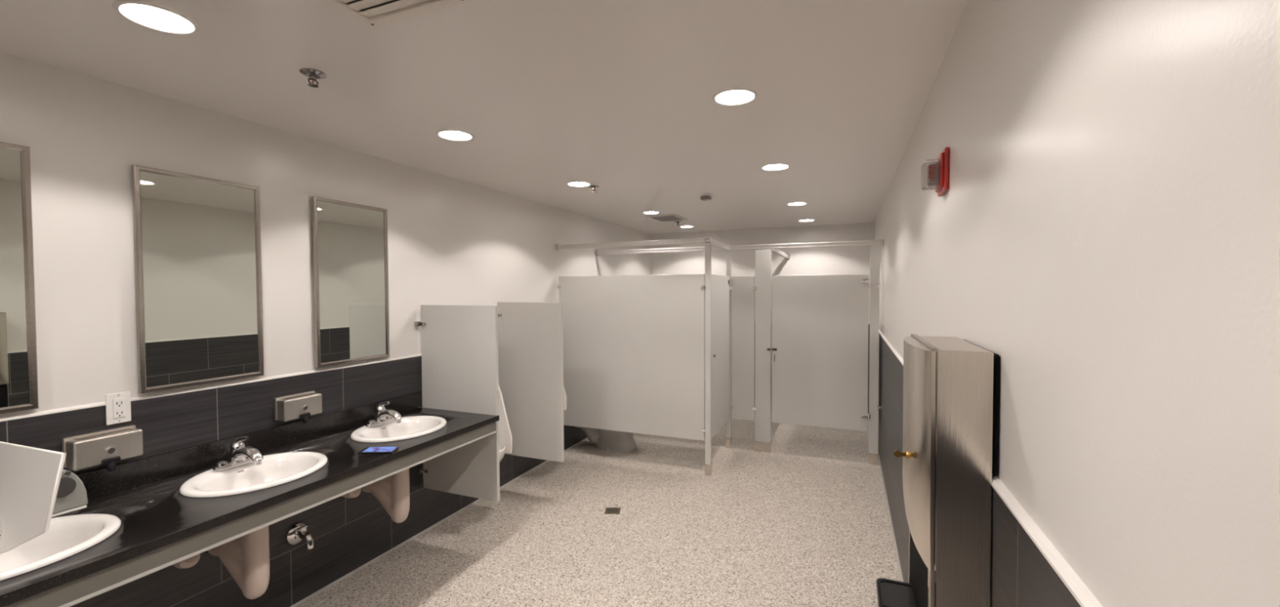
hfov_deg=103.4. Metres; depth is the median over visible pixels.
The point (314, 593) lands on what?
trim
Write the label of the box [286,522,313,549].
tap
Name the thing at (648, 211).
recessed light
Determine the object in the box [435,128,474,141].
recessed light
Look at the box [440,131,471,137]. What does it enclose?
diffuser
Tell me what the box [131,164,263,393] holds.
mirror
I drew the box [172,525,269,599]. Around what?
pipe cover
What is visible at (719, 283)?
door
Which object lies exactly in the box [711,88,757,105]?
recessed light
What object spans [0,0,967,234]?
ceiling
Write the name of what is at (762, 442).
pilaster
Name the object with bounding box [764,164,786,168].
diffuser
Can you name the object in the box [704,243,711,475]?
post
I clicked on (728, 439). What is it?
post
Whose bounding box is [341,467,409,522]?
pipe cover
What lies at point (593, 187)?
sprinkler
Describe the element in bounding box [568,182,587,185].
diffuser
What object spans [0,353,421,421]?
trim
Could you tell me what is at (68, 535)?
sink
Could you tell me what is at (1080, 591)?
trim
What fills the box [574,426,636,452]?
toilet
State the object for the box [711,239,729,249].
rail
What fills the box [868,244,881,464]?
pilaster
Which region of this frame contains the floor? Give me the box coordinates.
[296,410,901,606]
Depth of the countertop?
1.96 m
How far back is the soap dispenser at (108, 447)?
1.90 m
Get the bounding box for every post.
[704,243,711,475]
[725,249,732,447]
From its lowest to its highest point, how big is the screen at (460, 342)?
1.238 m
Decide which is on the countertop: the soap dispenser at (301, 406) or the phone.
the phone
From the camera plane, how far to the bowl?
3.71 m
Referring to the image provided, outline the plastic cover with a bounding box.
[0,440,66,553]
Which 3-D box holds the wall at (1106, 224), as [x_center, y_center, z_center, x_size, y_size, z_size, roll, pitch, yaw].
[1.343,0.340,2.343,0.114,2.461,8.535,0,2,22]
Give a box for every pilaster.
[754,248,771,452]
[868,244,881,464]
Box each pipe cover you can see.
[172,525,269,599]
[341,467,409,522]
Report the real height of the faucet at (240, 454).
0.132 m
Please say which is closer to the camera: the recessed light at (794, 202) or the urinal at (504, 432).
the urinal at (504, 432)
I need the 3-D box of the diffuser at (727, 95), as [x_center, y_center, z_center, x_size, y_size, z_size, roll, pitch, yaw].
[0.405,-0.891,2.159,0.159,0.004,0.159,0,2,22]
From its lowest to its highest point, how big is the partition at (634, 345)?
1.473 m
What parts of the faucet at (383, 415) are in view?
plate, lever, spout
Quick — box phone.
[357,446,399,453]
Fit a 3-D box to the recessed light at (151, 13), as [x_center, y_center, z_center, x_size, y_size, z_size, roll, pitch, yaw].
[-1.448,-0.860,1.519,0.192,0.016,0.192,0,2,22]
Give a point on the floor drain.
(608, 509)
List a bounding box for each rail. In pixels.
[555,237,711,250]
[595,246,726,255]
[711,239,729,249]
[726,238,884,250]
[771,248,789,259]
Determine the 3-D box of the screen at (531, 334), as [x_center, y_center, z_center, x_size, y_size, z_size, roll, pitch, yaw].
[-0.897,0.611,4.027,0.631,1.243,0.055,0,2,22]
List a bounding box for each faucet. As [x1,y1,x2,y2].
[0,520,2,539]
[213,435,263,471]
[365,400,402,426]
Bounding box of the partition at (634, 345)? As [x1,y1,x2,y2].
[556,273,706,439]
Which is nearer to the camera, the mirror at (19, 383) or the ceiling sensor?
the mirror at (19, 383)
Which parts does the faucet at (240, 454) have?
plate, lever, spout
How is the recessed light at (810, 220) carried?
in the ceiling
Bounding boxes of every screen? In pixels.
[414,304,499,501]
[497,302,564,462]
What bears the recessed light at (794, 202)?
in the ceiling
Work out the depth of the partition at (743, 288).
5.17 m
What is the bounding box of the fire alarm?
[920,146,949,196]
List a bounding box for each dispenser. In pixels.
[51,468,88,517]
[61,424,142,471]
[273,390,322,423]
[893,333,999,606]
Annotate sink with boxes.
[0,513,120,580]
[179,451,327,497]
[351,415,446,442]
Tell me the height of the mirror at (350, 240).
0.919 m
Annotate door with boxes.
[711,274,730,437]
[771,274,871,431]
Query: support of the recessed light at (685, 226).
in the ceiling
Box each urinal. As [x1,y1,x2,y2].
[498,385,512,462]
[563,385,566,409]
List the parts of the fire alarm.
plate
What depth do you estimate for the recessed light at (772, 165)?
3.40 m
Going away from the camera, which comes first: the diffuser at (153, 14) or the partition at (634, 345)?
the diffuser at (153, 14)
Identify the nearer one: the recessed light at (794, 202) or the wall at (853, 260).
the recessed light at (794, 202)
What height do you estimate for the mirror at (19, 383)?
0.919 m
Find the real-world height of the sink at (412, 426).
0.166 m
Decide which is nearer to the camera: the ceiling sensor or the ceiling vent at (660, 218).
the ceiling sensor
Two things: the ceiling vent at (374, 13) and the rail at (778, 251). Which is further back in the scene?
the rail at (778, 251)
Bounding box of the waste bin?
[875,577,915,606]
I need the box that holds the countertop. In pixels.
[0,391,499,606]
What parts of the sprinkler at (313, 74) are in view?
stem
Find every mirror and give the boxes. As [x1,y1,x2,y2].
[0,141,39,413]
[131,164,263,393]
[311,195,389,367]
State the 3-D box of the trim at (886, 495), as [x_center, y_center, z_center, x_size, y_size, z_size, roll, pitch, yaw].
[1.289,1.564,2.392,0.010,0.012,8.523,0,2,22]
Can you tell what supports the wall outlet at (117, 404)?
attached to the wall at (451, 241)
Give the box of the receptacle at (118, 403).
[112,397,125,417]
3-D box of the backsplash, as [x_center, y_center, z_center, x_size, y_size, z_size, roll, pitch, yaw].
[-1.967,0.679,2.186,0.020,0.105,2.622,0,2,22]
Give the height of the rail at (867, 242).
0.065 m
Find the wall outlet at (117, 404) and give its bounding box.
[105,391,131,424]
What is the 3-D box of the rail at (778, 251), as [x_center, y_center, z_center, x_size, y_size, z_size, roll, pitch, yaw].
[1.624,-0.590,5.880,0.052,0.065,1.728,0,2,22]
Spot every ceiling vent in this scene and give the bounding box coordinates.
[324,0,471,27]
[644,213,687,222]
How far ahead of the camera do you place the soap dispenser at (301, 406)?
2.58 m
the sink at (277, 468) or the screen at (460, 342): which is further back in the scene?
the screen at (460, 342)
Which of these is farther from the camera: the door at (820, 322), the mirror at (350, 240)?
the door at (820, 322)
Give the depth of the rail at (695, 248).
5.50 m
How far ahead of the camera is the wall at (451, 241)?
2.49 m
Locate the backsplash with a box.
[75,391,422,499]
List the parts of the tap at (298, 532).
handle, spout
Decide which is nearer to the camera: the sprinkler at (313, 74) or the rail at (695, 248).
the sprinkler at (313, 74)
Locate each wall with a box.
[0,50,650,606]
[650,222,874,419]
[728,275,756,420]
[771,275,772,378]
[874,0,1279,606]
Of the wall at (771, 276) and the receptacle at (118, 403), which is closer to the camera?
the receptacle at (118, 403)
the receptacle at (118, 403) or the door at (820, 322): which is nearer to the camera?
the receptacle at (118, 403)
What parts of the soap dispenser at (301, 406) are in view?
filler lid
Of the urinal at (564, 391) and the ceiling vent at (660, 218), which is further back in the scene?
the ceiling vent at (660, 218)
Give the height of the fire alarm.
0.142 m
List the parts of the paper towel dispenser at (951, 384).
panel, door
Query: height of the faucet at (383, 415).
0.132 m
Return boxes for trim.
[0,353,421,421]
[289,436,587,606]
[878,453,903,581]
[879,329,1102,606]
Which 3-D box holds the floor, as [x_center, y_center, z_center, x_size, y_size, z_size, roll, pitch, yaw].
[-0.071,1.611,2.956,3.183,0.100,8.735,0,2,22]
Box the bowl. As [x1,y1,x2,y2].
[499,443,505,462]
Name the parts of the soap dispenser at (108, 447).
filler lid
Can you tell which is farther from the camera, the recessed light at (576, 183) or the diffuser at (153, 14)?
the recessed light at (576, 183)
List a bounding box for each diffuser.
[120,4,193,29]
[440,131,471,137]
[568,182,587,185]
[715,89,753,102]
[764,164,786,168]
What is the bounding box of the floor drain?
[604,506,620,513]
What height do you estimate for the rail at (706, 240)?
0.065 m
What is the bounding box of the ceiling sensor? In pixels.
[700,195,711,201]
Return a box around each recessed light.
[111,0,199,34]
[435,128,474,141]
[566,181,591,186]
[642,210,660,213]
[679,225,693,227]
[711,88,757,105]
[760,163,790,170]
[786,201,807,205]
[798,218,814,221]
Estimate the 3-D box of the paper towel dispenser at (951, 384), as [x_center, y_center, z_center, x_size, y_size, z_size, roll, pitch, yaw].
[0.772,0.658,1.331,0.201,1.122,0.421,0,2,22]
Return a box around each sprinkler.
[299,67,326,87]
[588,185,599,192]

